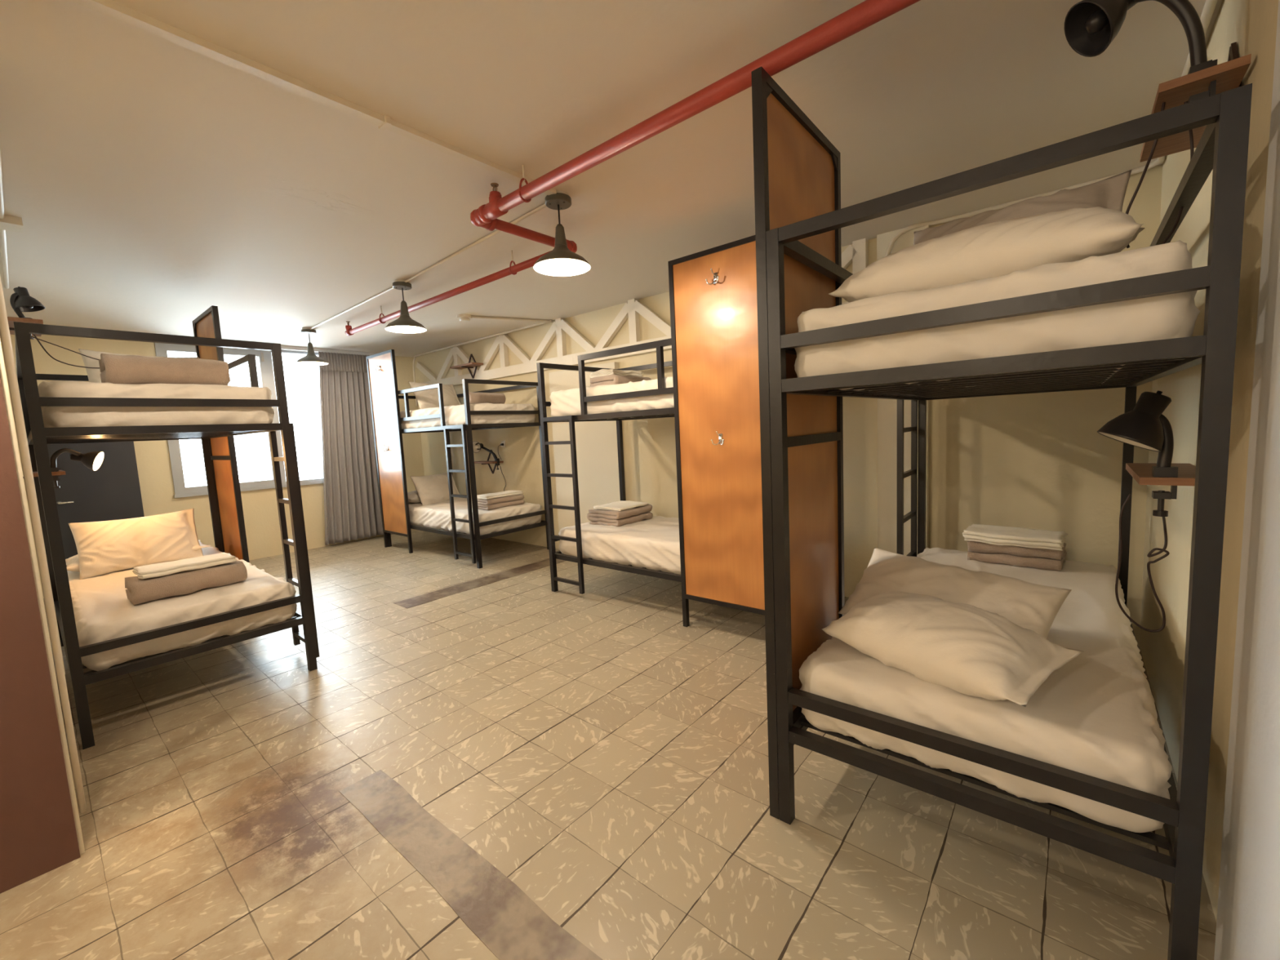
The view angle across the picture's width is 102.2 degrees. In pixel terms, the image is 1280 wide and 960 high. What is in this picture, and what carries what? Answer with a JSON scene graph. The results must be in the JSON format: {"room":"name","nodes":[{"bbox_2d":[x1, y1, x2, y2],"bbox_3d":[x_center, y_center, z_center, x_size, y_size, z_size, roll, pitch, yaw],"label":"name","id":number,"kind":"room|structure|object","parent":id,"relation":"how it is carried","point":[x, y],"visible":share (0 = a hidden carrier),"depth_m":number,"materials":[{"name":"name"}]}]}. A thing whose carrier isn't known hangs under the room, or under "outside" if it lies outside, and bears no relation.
{"room":"dormitory","nodes":[
{"label":"dormitory","id":0,"kind":"room"},
{"bbox_2d":[0,340,84,854],"bbox_3d":[-4.139,-0.067,3.336,5.370,2.650,0.190,2,7,40],"label":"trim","id":1,"kind":"structure","parent":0,"point":[2,371],"depth_m":1.72,"materials":[{"name":"white paint"}]},
{"bbox_2d":[0,316,43,340],"bbox_3d":[-3.837,-0.948,3.201,0.520,0.321,0.175,2,7,40],"label":"wall shelf","id":2,"kind":"object","parent":1,"relation":"attached to","point":[11,319],"visible":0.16,"depth_m":3.07,"materials":[{"name":"brown wood"}]},
{"bbox_2d":[9,286,45,339],"bbox_3d":[-3.729,-1.021,3.163,0.128,0.311,0.131,-4,6,-12],"label":"reading lamp","id":3,"kind":"object","parent":2,"relation":"attached to","point":[20,301],"visible":0.91,"depth_m":3.13,"materials":[{"name":"black plastic"}]},
{"bbox_2d":[31,336,99,359],"bbox_3d":[-3.584,-0.812,3.329,0.049,0.166,0.439,-1,6,20],"label":"power cord","id":4,"kind":"object","parent":2,"relation":"hanging from","point":[31,336],"visible":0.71,"depth_m":3.25,"materials":[{"name":"rubber"}]},
{"bbox_2d":[32,333,99,368],"bbox_3d":[-3.583,-0.823,3.342,0.050,0.244,0.470,-1,6,20],"label":"power cord","id":5,"kind":"object","parent":2,"relation":"hanging from","point":[35,336],"visible":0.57,"depth_m":3.20,"materials":[{"name":"rubber"}]},
{"bbox_2d":[0,275,65,675],"bbox_3d":[-2.411,-0.264,2.003,0.043,2.138,0.024,2,7,40],"label":"conduit","id":6,"kind":"object","parent":1,"relation":"attached to","point":[0,275],"visible":0.25,"depth_m":2.02,"materials":[{"name":"metal"}]},
{"bbox_2d":[0,375,80,893],"bbox_3d":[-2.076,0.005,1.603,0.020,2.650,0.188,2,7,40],"label":"door","id":7,"kind":"structure","parent":1,"relation":"attached to","point":[38,837],"depth_m":1.69,"materials":[{"name":"brown paint"}]},
{"bbox_2d":[0,280,86,813],"bbox_3d":[-2.223,-0.019,1.877,0.040,2.618,0.020,2,7,40],"label":"door frame","id":8,"kind":"structure","parent":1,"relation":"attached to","point":[4,332],"depth_m":1.89,"materials":[{"name":"paint"}]},
{"bbox_2d":[22,468,66,498],"bbox_3d":[-3.893,-0.042,3.373,0.520,0.321,0.175,2,7,40],"label":"wall shelf","id":9,"kind":"object","parent":1,"relation":"attached to","point":[60,473],"visible":0.33,"depth_m":3.25,"materials":[{"name":"brown wood"}]},
{"bbox_2d":[49,448,104,488],"bbox_3d":[-3.700,-0.086,3.406,0.141,0.253,0.260,2,7,40],"label":"reading lamp","id":10,"kind":"object","parent":9,"relation":"attached to","point":[93,460],"visible":0.98,"depth_m":3.41,"materials":[{"name":"black plastic"}]},
{"bbox_2d":[0,334,424,598],"bbox_3d":[-4.775,-0.357,6.599,0.200,2.650,4.030,2,7,40],"label":"wall","id":11,"kind":"structure","parent":0,"point":[260,507],"depth_m":6.05,"materials":[{"name":"beige paint"}]},
{"bbox_2d":[47,441,144,566],"bbox_3d":[-5.639,0.119,5.354,0.092,2.010,0.670,2,7,40],"label":"door","id":12,"kind":"structure","parent":11,"relation":"in","point":[112,491],"depth_m":5.36,"materials":[{"name":"grey paint"}]},
{"bbox_2d":[154,342,323,497],"bbox_3d":[-4.604,-0.786,6.658,0.105,1.745,2.290,2,7,40],"label":"window","id":13,"kind":"structure","parent":11,"relation":"in","point":[264,362],"depth_m":6.37,"materials":[{"name":"metal"}]},
{"bbox_2d":[0,528,1216,959],"bbox_3d":[-2.438,1.282,2.963,8.530,0.120,7.330,2,7,40],"label":"floor","id":14,"kind":"structure","parent":0,"point":[604,753],"depth_m":1.94,"materials":[{"name":"tile"}]},
{"bbox_2d":[13,321,319,749],"bbox_3d":[-3.185,0.212,3.436,2.140,1.985,1.032,2,7,40],"label":"bunk bed","id":15,"kind":"object","parent":14,"relation":"on","point":[38,437],"visible":0.7,"depth_m":2.79,"materials":[{"name":"black paint"}]},
{"bbox_2d":[37,380,274,427],"bbox_3d":[-3.225,-0.413,3.361,2.049,0.255,0.930,2,7,40],"label":"mattress","id":16,"kind":"object","parent":15,"relation":"on","point":[52,416],"visible":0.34,"depth_m":2.65,"materials":[{"name":"fabric"}]},
{"bbox_2d":[78,348,199,382],"bbox_3d":[-3.630,-0.738,3.820,0.190,0.404,0.660,1,7,34],"label":"pillow","id":17,"kind":"object","parent":16,"relation":"on","point":[93,374],"visible":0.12,"depth_m":3.57,"materials":[{"name":"fabric"}]},
{"bbox_2d":[98,353,231,385],"bbox_3d":[-2.641,-0.596,2.887,0.318,0.167,0.510,2,7,40],"label":"folded blanket","id":18,"kind":"object","parent":16,"relation":"on","point":[114,369],"visible":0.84,"depth_m":2.77,"materials":[{"name":"beige fabric"}]},
{"bbox_2d":[66,546,297,671],"bbox_3d":[-3.170,0.761,3.479,2.050,0.257,0.935,2,7,40],"label":"mattress","id":19,"kind":"object","parent":15,"relation":"on","point":[103,611],"visible":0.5,"depth_m":2.86,"materials":[{"name":"fabric"}]},
{"bbox_2d":[68,508,204,579],"bbox_3d":[-3.644,0.449,3.773,0.187,0.385,0.670,1,7,36],"label":"pillow","id":20,"kind":"object","parent":19,"relation":"on","point":[103,547],"visible":0.97,"depth_m":3.70,"materials":[{"name":"fabric"}]},
{"bbox_2d":[65,540,211,572],"bbox_3d":[-3.760,0.555,3.886,0.420,0.160,0.780,2,7,40],"label":"pillow","id":21,"kind":"object","parent":19,"relation":"on","point":[73,562],"visible":0.12,"depth_m":3.59,"materials":[{"name":"fabric"}]},
{"bbox_2d":[124,559,247,604],"bbox_3d":[-2.670,0.593,3.056,0.268,0.132,0.516,2,7,38],"label":"folded blanket","id":22,"kind":"object","parent":19,"relation":"on","point":[139,591],"visible":0.9,"depth_m":2.95,"materials":[{"name":"beige fabric"}]},
{"bbox_2d":[132,551,235,579],"bbox_3d":[-2.701,0.505,3.076,0.255,0.043,0.434,2,7,38],"label":"sheet","id":23,"kind":"object","parent":22,"relation":"on","point":[162,569],"visible":1,"depth_m":3.01,"materials":[{"name":"white fabric"}]},
{"bbox_2d":[191,305,249,562],"bbox_3d":[-3.414,-0.103,4.274,0.700,2.469,0.079,2,7,40],"label":"panel","id":24,"kind":"object","parent":14,"relation":"on","point":[222,450],"visible":0.58,"depth_m":4.20,"materials":[{"name":"brown wood"}]},
{"bbox_2d":[365,349,413,553],"bbox_3d":[-3.161,-0.330,6.467,0.700,2.469,0.079,2,7,40],"label":"panel","id":25,"kind":"object","parent":14,"relation":"on","point":[381,366],"visible":1,"depth_m":6.44,"materials":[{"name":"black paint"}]},
{"bbox_2d":[386,378,548,568],"bbox_3d":[-2.260,-0.127,6.430,2.140,1.985,1.032,2,7,40],"label":"bunk bed","id":26,"kind":"object","parent":14,"relation":"on","point":[466,428],"visible":0.7,"depth_m":5.63,"materials":[{"name":"black paint"}]},
{"bbox_2d":[400,403,535,429],"bbox_3d":[-2.277,-0.755,6.381,2.057,0.257,0.943,2,7,40],"label":"mattress","id":27,"kind":"object","parent":26,"relation":"on","point":[454,415],"visible":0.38,"depth_m":5.75,"materials":[{"name":"fabric"}]},
{"bbox_2d":[408,381,461,408],"bbox_3d":[-2.587,-1.053,6.616,0.242,0.396,0.681,0,6,30],"label":"pillow","id":28,"kind":"object","parent":27,"relation":"on","point":[428,398],"visible":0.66,"depth_m":6.47,"materials":[{"name":"fabric"}]},
{"bbox_2d":[468,391,506,404],"bbox_3d":[-1.782,-0.942,5.955,0.144,0.136,0.472,2,7,40],"label":"towel","id":29,"kind":"object","parent":27,"relation":"on","point":[474,397],"visible":0.88,"depth_m":5.91,"materials":[{"name":"beige fabric"}]},
{"bbox_2d":[408,497,542,535],"bbox_3d":[-2.225,0.419,6.496,2.050,0.256,0.937,2,7,40],"label":"mattress","id":30,"kind":"object","parent":26,"relation":"on","point":[437,515],"visible":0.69,"depth_m":5.97,"materials":[{"name":"fabric"}]},
{"bbox_2d":[407,490,457,502],"bbox_3d":[-2.867,0.209,6.973,0.440,0.170,0.680,2,7,40],"label":"pillow","id":31,"kind":"object","parent":30,"relation":"on","point":[413,497],"visible":0.21,"depth_m":6.68,"materials":[{"name":"fabric"}]},
{"bbox_2d":[410,472,460,505],"bbox_3d":[-2.685,0.115,6.860,0.236,0.402,0.682,0,6,25],"label":"pillow","id":32,"kind":"object","parent":30,"relation":"on","point":[431,489],"visible":0.84,"depth_m":6.72,"materials":[{"name":"fabric"}]},
{"bbox_2d":[477,494,524,510],"bbox_3d":[-1.642,0.252,6.069,0.269,0.120,0.516,2,7,40],"label":"towel","id":33,"kind":"object","parent":30,"relation":"on","point":[495,503],"visible":0.89,"depth_m":5.93,"materials":[{"name":"white fabric"}]},
{"bbox_2d":[476,489,523,499],"bbox_3d":[-1.653,0.172,6.069,0.246,0.045,0.516,2,7,40],"label":"sheet","id":34,"kind":"object","parent":33,"relation":"on","point":[507,493],"visible":0.99,"depth_m":5.99,"materials":[{"name":"white fabric"}]},
{"bbox_2d":[339,769,602,959],"bbox_3d":[-0.224,1.274,1.361,2.420,0.006,0.170,2,7,40],"label":"floor strip","id":35,"kind":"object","parent":14,"relation":"in","point":[507,921],"depth_m":1.63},
{"bbox_2d":[393,558,564,608],"bbox_3d":[-1.364,0.955,5.160,0.260,0.006,2.080,2,7,40],"label":"floor strip","id":36,"kind":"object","parent":14,"relation":"in","point":[429,597],"depth_m":4.88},
{"bbox_2d":[536,337,680,594],"bbox_3d":[0.302,-0.026,4.157,2.140,1.985,1.032,2,7,40],"label":"bunk bed","id":37,"kind":"object","parent":14,"relation":"on","point":[660,365],"visible":0.44,"depth_m":4.23,"materials":[{"name":"black paint"}]},
{"bbox_2d":[549,376,674,419],"bbox_3d":[0.283,-0.652,4.109,2.052,0.258,0.934,2,7,40],"label":"mattress","id":38,"kind":"object","parent":37,"relation":"on","point":[563,402],"visible":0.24,"depth_m":3.94,"materials":[{"name":"fabric"}]},
{"bbox_2d":[590,374,651,386],"bbox_3d":[-0.158,-0.834,4.426,0.319,0.099,0.453,2,7,40],"label":"towel","id":39,"kind":"object","parent":38,"relation":"on","point":[610,379],"visible":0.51,"depth_m":4.26,"materials":[{"name":"white fabric"}]},
{"bbox_2d":[589,368,642,377],"bbox_3d":[-0.206,-0.906,4.430,0.290,0.077,0.374,2,7,40],"label":"sheet","id":40,"kind":"object","parent":39,"relation":"on","point":[602,372],"visible":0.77,"depth_m":4.32,"materials":[{"name":"white fabric"}]},
{"bbox_2d":[558,515,680,574],"bbox_3d":[0.338,0.520,4.222,2.047,0.260,0.936,2,7,40],"label":"mattress","id":41,"kind":"object","parent":37,"relation":"on","point":[653,544],"visible":0.41,"depth_m":4.11,"materials":[{"name":"fabric"}]},
{"bbox_2d":[586,504,652,526],"bbox_3d":[-0.183,0.312,4.698,0.402,0.142,0.471,2,7,40],"label":"towel","id":42,"kind":"object","parent":41,"relation":"on","point":[596,517],"visible":0.84,"depth_m":4.54,"materials":[{"name":"white fabric"}]},
{"bbox_2d":[593,500,648,511],"bbox_3d":[-0.170,0.232,4.702,0.332,0.030,0.395,2,7,40],"label":"sheet","id":43,"kind":"object","parent":42,"relation":"on","point":[620,505],"visible":1,"depth_m":4.64,"materials":[{"name":"white fabric"}]},
{"bbox_2d":[667,235,764,626],"bbox_3d":[0.508,-0.193,3.272,0.700,2.469,0.079,2,7,40],"label":"panel","id":44,"kind":"object","parent":14,"relation":"on","point":[713,305],"visible":0.97,"depth_m":3.28,"materials":[{"name":"brown wood"}]},
{"bbox_2d":[751,66,844,819],"bbox_3d":[0.622,-0.072,1.988,0.079,2.469,0.700,2,7,40],"label":"panel","id":45,"kind":"object","parent":14,"relation":"on","point":[797,169],"visible":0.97,"depth_m":1.90,"materials":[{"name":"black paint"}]},
{"bbox_2d":[765,83,1252,959],"bbox_3d":[1.497,0.106,2.224,1.032,1.985,2.140,2,7,40],"label":"bunk bed","id":46,"kind":"object","parent":14,"relation":"on","point":[1222,148],"visible":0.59,"depth_m":1.28,"materials":[{"name":"black paint"}]},
{"bbox_2d":[799,546,1172,832],"bbox_3d":[1.536,0.652,2.268,0.932,0.254,2.053,2,7,40],"label":"mattress","id":47,"kind":"object","parent":46,"relation":"on","point":[1095,715],"visible":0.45,"depth_m":1.52,"materials":[{"name":"fabric"}]},
{"bbox_2d":[822,591,1083,706],"bbox_3d":[0.978,0.522,1.686,0.378,0.228,0.630,-6,7,-32],"label":"pillow","id":48,"kind":"object","parent":47,"relation":"on","point":[966,649],"visible":1,"depth_m":1.55,"materials":[{"name":"fabric"}]},
{"bbox_2d":[838,546,1071,638],"bbox_3d":[1.152,0.471,1.972,0.286,0.285,0.708,-7,7,-35],"label":"pillow","id":49,"kind":"object","parent":47,"relation":"on","point":[1035,607],"visible":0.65,"depth_m":1.88,"materials":[{"name":"fabric"}]},
{"bbox_2d":[967,540,1066,570],"bbox_3d":[2.079,0.390,2.858,0.421,0.115,0.270,3,8,43],"label":"towel","id":50,"kind":"object","parent":47,"relation":"on","point":[1040,558],"visible":0.78,"depth_m":2.75,"materials":[{"name":"white fabric"}]},
{"bbox_2d":[962,524,1067,551],"bbox_3d":[2.051,0.308,2.838,0.445,0.068,0.267,3,8,43],"label":"sheet","id":51,"kind":"object","parent":50,"relation":"on","point":[988,534],"visible":1,"depth_m":2.77,"materials":[{"name":"white fabric"}]},
{"bbox_2d":[794,240,1199,390],"bbox_3d":[1.480,-0.519,2.153,0.935,0.256,2.052,2,7,40],"label":"mattress","id":52,"kind":"object","parent":46,"relation":"on","point":[1171,316],"visible":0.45,"depth_m":1.30,"materials":[{"name":"fabric"}]},
{"bbox_2d":[829,206,1145,302],"bbox_3d":[1.027,-0.661,1.580,0.740,0.234,0.430,3,8,44],"label":"pillow","id":53,"kind":"object","parent":52,"relation":"on","point":[1003,247],"visible":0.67,"depth_m":1.40,"materials":[{"name":"fabric"}]},
{"bbox_2d":[913,169,1131,244],"bbox_3d":[1.228,-0.759,1.755,0.250,0.388,0.620,-8,8,-44],"label":"pillow","id":54,"kind":"object","parent":52,"relation":"on","point":[1109,193],"visible":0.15,"depth_m":1.65,"materials":[{"name":"grey fabric"}]},
{"bbox_2d":[0,0,1222,357],"bbox_3d":[-2.570,-1.472,2.692,8.530,0.120,7.330,2,7,40],"label":"ceiling","id":55,"kind":"structure","parent":0,"point":[153,182],"depth_m":2.19,"materials":[{"name":"paint"}]},
{"bbox_2d":[0,146,8,288],"bbox_3d":[-3.355,-1.364,2.716,3.300,0.023,0.024,2,7,40],"label":"conduit","id":56,"kind":"object","parent":55,"relation":"attached to","point":[2,233],"visible":0.94,"depth_m":2.97,"materials":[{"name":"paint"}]},
{"bbox_2d":[0,214,22,232],"bbox_3d":[-3.335,-1.359,2.739,0.140,0.040,0.080,2,7,40],"label":"junction box","id":57,"kind":"object","parent":55,"relation":"attached to","point":[10,223],"visible":1,"depth_m":2.71,"materials":[{"name":"paint"}]},
{"bbox_2d":[295,327,328,365],"bbox_3d":[-3.608,-1.457,5.658,0.310,0.390,0.310,2,7,40],"label":"pendant lamp","id":58,"kind":"object","parent":55,"relation":"hanging from","point":[311,358],"visible":0.99,"depth_m":5.63,"materials":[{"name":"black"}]},
{"bbox_2d":[307,342,314,352],"bbox_3d":[-3.607,-1.446,5.659,0.068,0.112,0.068,2,7,40],"label":"socket","id":59,"kind":"object","parent":58,"relation":"attached to","point":[310,348],"depth_m":5.64,"materials":[{"name":"grey metal"}]},
{"bbox_2d":[68,0,556,195],"bbox_3d":[-1.069,-1.399,1.969,0.065,0.026,1.930,2,7,40],"label":"conduit","id":60,"kind":"object","parent":55,"relation":"attached to","point":[112,9],"visible":1,"depth_m":1.76,"materials":[{"name":"paint"}]},
{"bbox_2d":[280,345,377,355],"bbox_3d":[-4.498,-1.675,6.538,0.035,0.045,2.270,2,7,40],"label":"rail","id":61,"kind":"object","parent":55,"relation":"attached to","point":[282,347],"visible":0.43,"depth_m":6.89,"materials":[{"name":"white metal"}]},
{"bbox_2d":[318,351,383,545],"bbox_3d":[-4.019,-0.443,7.153,0.117,2.560,0.861,2,7,40],"label":"curtain","id":62,"kind":"object","parent":61,"relation":"hanging from","point":[352,501],"visible":0.87,"depth_m":7.13,"materials":[{"name":"grey fabric"}]},
{"bbox_2d":[384,280,426,333],"bbox_3d":[-1.896,-1.391,4.152,0.310,0.390,0.310,2,7,40],"label":"pendant lamp","id":63,"kind":"object","parent":55,"relation":"hanging from","point":[404,323],"visible":0.98,"depth_m":4.13,"materials":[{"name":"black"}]},
{"bbox_2d":[400,300,409,315],"bbox_3d":[-1.895,-1.381,4.154,0.068,0.112,0.068,2,7,40],"label":"socket","id":64,"kind":"object","parent":63,"relation":"attached to","point":[404,309],"depth_m":4.13,"materials":[{"name":"grey metal"}]},
{"bbox_2d":[309,203,546,329],"bbox_3d":[-2.010,-1.576,4.211,4.244,0.017,0.050,2,8,42],"label":"conduit","id":65,"kind":"object","parent":55,"relation":"attached to","point":[543,206],"visible":0.79,"depth_m":3.63,"materials":[{"name":"paint"}]},
{"bbox_2d":[456,313,471,322],"bbox_3d":[-1.827,-1.682,5.380,0.150,0.058,0.150,2,7,40],"label":"smoke detector","id":66,"kind":"object","parent":55,"relation":"attached to","point":[463,317],"visible":1,"depth_m":5.34,"materials":[{"name":"paint"}]},
{"bbox_2d":[413,319,551,405],"bbox_3d":[-2.202,-1.460,6.827,3.198,0.754,0.028,2,7,40],"label":"conduit","id":67,"kind":"object","parent":55,"relation":"attached to","point":[550,320],"visible":0.88,"depth_m":6.72,"materials":[{"name":"paint"}]},
{"bbox_2d":[471,315,555,322],"bbox_3d":[-1.366,-1.743,5.602,0.932,0.023,0.024,-6,6,-27],"label":"conduit","id":68,"kind":"object","parent":55,"relation":"attached to","point":[473,317],"visible":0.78,"depth_m":5.58,"materials":[{"name":"paint"}]},
{"bbox_2d":[533,190,591,275],"bbox_3d":[-0.430,-1.327,2.781,0.310,0.390,0.310,2,7,40],"label":"pendant lamp","id":69,"kind":"object","parent":55,"relation":"hanging from","point":[561,261],"visible":0.99,"depth_m":2.77,"materials":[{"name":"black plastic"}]},
{"bbox_2d":[554,223,567,246],"bbox_3d":[-0.429,-1.316,2.782,0.068,0.112,0.068,2,7,40],"label":"socket","id":70,"kind":"object","parent":69,"relation":"attached to","point":[560,237],"depth_m":2.76,"materials":[{"name":"grey metal"}]},
{"bbox_2d":[345,0,920,336],"bbox_3d":[-0.886,-1.452,3.147,6.125,0.170,0.734,2,7,40],"label":"pipe","id":71,"kind":"object","parent":55,"relation":"attached to","point":[867,13],"visible":0.88,"depth_m":1.93,"materials":[{"name":"red metal"}]},
{"bbox_2d":[548,221,930,555],"bbox_3d":[0.493,-0.431,4.776,3.860,2.650,0.060,2,7,40],"label":"wall","id":72,"kind":"structure","parent":0,"point":[596,442],"depth_m":5.41,"materials":[{"name":"white paint"}]},
{"bbox_2d":[414,164,1162,645],"bbox_3d":[-0.226,-0.472,5.544,8.530,2.650,0.200,2,7,40],"label":"wall","id":73,"kind":"structure","parent":0,"point":[1038,460],"depth_m":3.50,"materials":[{"name":"beige paint"}]},
{"bbox_2d":[474,449,503,473],"bbox_3d":[-2.026,-0.236,6.840,0.520,0.321,0.175,2,7,40],"label":"wall shelf","id":74,"kind":"object","parent":73,"relation":"attached to","point":[488,462],"visible":0.92,"depth_m":6.84,"materials":[{"name":"brown wood"}]},
{"bbox_2d":[472,441,499,469],"bbox_3d":[-2.018,-0.320,6.731,0.414,0.378,0.176,2,7,40],"label":"reading lamp","id":75,"kind":"object","parent":74,"relation":"attached to","point":[477,446],"visible":0.97,"depth_m":6.76,"materials":[{"name":"black plastic"}]},
{"bbox_2d":[500,440,506,447],"bbox_3d":[-1.781,-0.464,6.687,0.080,0.080,0.047,2,7,40],"label":"wall socket","id":76,"kind":"object","parent":73,"relation":"attached to","point":[503,444],"visible":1,"depth_m":6.68,"materials":[{"name":"beige plastic"}]},
{"bbox_2d":[416,238,868,386],"bbox_3d":[-0.904,-1.530,5.789,6.720,0.530,0.070,2,7,40],"label":"truss","id":77,"kind":"object","parent":73,"relation":"attached to","point":[857,253],"visible":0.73,"depth_m":5.72,"materials":[{"name":"paint"}]},
{"bbox_2d":[449,353,483,378],"bbox_3d":[-2.269,-1.496,6.777,0.520,0.321,0.175,2,7,40],"label":"wall shelf","id":78,"kind":"object","parent":77,"relation":"attached to","point":[470,365],"visible":1,"depth_m":6.79,"materials":[{"name":"brown wood"}]},
{"bbox_2d":[1115,493,1169,632],"bbox_3d":[1.586,0.278,1.625,0.123,0.454,0.188,2,7,40],"label":"power cord","id":79,"kind":"object","parent":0,"point":[1149,554],"visible":0.99,"depth_m":1.67,"materials":[{"name":"rubber"}]},
{"bbox_2d":[1139,0,1278,920],"bbox_3d":[0.694,0.013,0.161,0.200,2.650,6.930,2,7,40],"label":"wall","id":80,"kind":"structure","parent":0,"point":[1251,24],"depth_m":1.48,"materials":[{"name":"beige paint"}]},
{"bbox_2d":[884,0,1217,256],"bbox_3d":[1.570,-1.355,2.381,1.366,0.456,2.121,2,7,40],"label":"conduit","id":81,"kind":"object","parent":80,"relation":"attached to","point":[1210,5],"visible":0.53,"depth_m":2.95,"materials":[{"name":"paint"}]},
{"bbox_2d":[1125,462,1195,485],"bbox_3d":[1.705,-0.022,1.665,0.175,0.321,0.520,2,7,40],"label":"wall shelf","id":82,"kind":"object","parent":80,"relation":"attached to","point":[1141,473],"visible":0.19,"depth_m":1.55,"materials":[{"name":"brown wood"}]},
{"bbox_2d":[1097,390,1177,516],"bbox_3d":[1.456,-0.074,1.516,0.179,0.366,0.153,2,7,40],"label":"reading lamp","id":83,"kind":"object","parent":82,"relation":"attached to","point":[1145,426],"visible":1,"depth_m":1.49,"materials":[{"name":"black plastic"}]},
{"bbox_2d":[1139,41,1251,162],"bbox_3d":[1.634,-1.083,1.537,0.175,0.321,0.520,2,7,40],"label":"wall shelf","id":84,"kind":"object","parent":80,"relation":"attached to","point":[1228,75],"visible":0.38,"depth_m":1.40,"materials":[{"name":"brown wood"}]},
{"bbox_2d":[1063,0,1217,102],"bbox_3d":[1.355,-1.164,1.405,0.319,0.425,0.148,1,7,35],"label":"reading lamp","id":85,"kind":"object","parent":84,"relation":"attached to","point":[1091,26],"visible":0.94,"depth_m":1.40,"materials":[{"name":"black plastic"}]},
{"bbox_2d":[1125,102,1165,248],"bbox_3d":[1.460,-0.889,1.502,0.024,0.391,0.094,-4,6,-10],"label":"power cord","id":86,"kind":"object","parent":84,"relation":"hanging from","point":[1163,104],"visible":0.5,"depth_m":1.50,"materials":[{"name":"rubber"}]},
{"bbox_2d":[1161,101,1194,244],"bbox_3d":[1.511,-0.839,1.474,0.095,0.414,0.060,2,7,40],"label":"power cord","id":87,"kind":"object","parent":84,"relation":"hanging from","point":[1191,136],"visible":0.46,"depth_m":1.48,"materials":[{"name":"rubber"}]},
{"bbox_2d":[1213,0,1279,959],"bbox_3d":[0.984,-0.052,0.686,0.030,2.650,1.215,2,7,40],"label":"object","id":88,"kind":"structure","parent":80,"relation":"attached to","point":[1248,920],"depth_m":1.05,"materials":[{"name":"white paint"}]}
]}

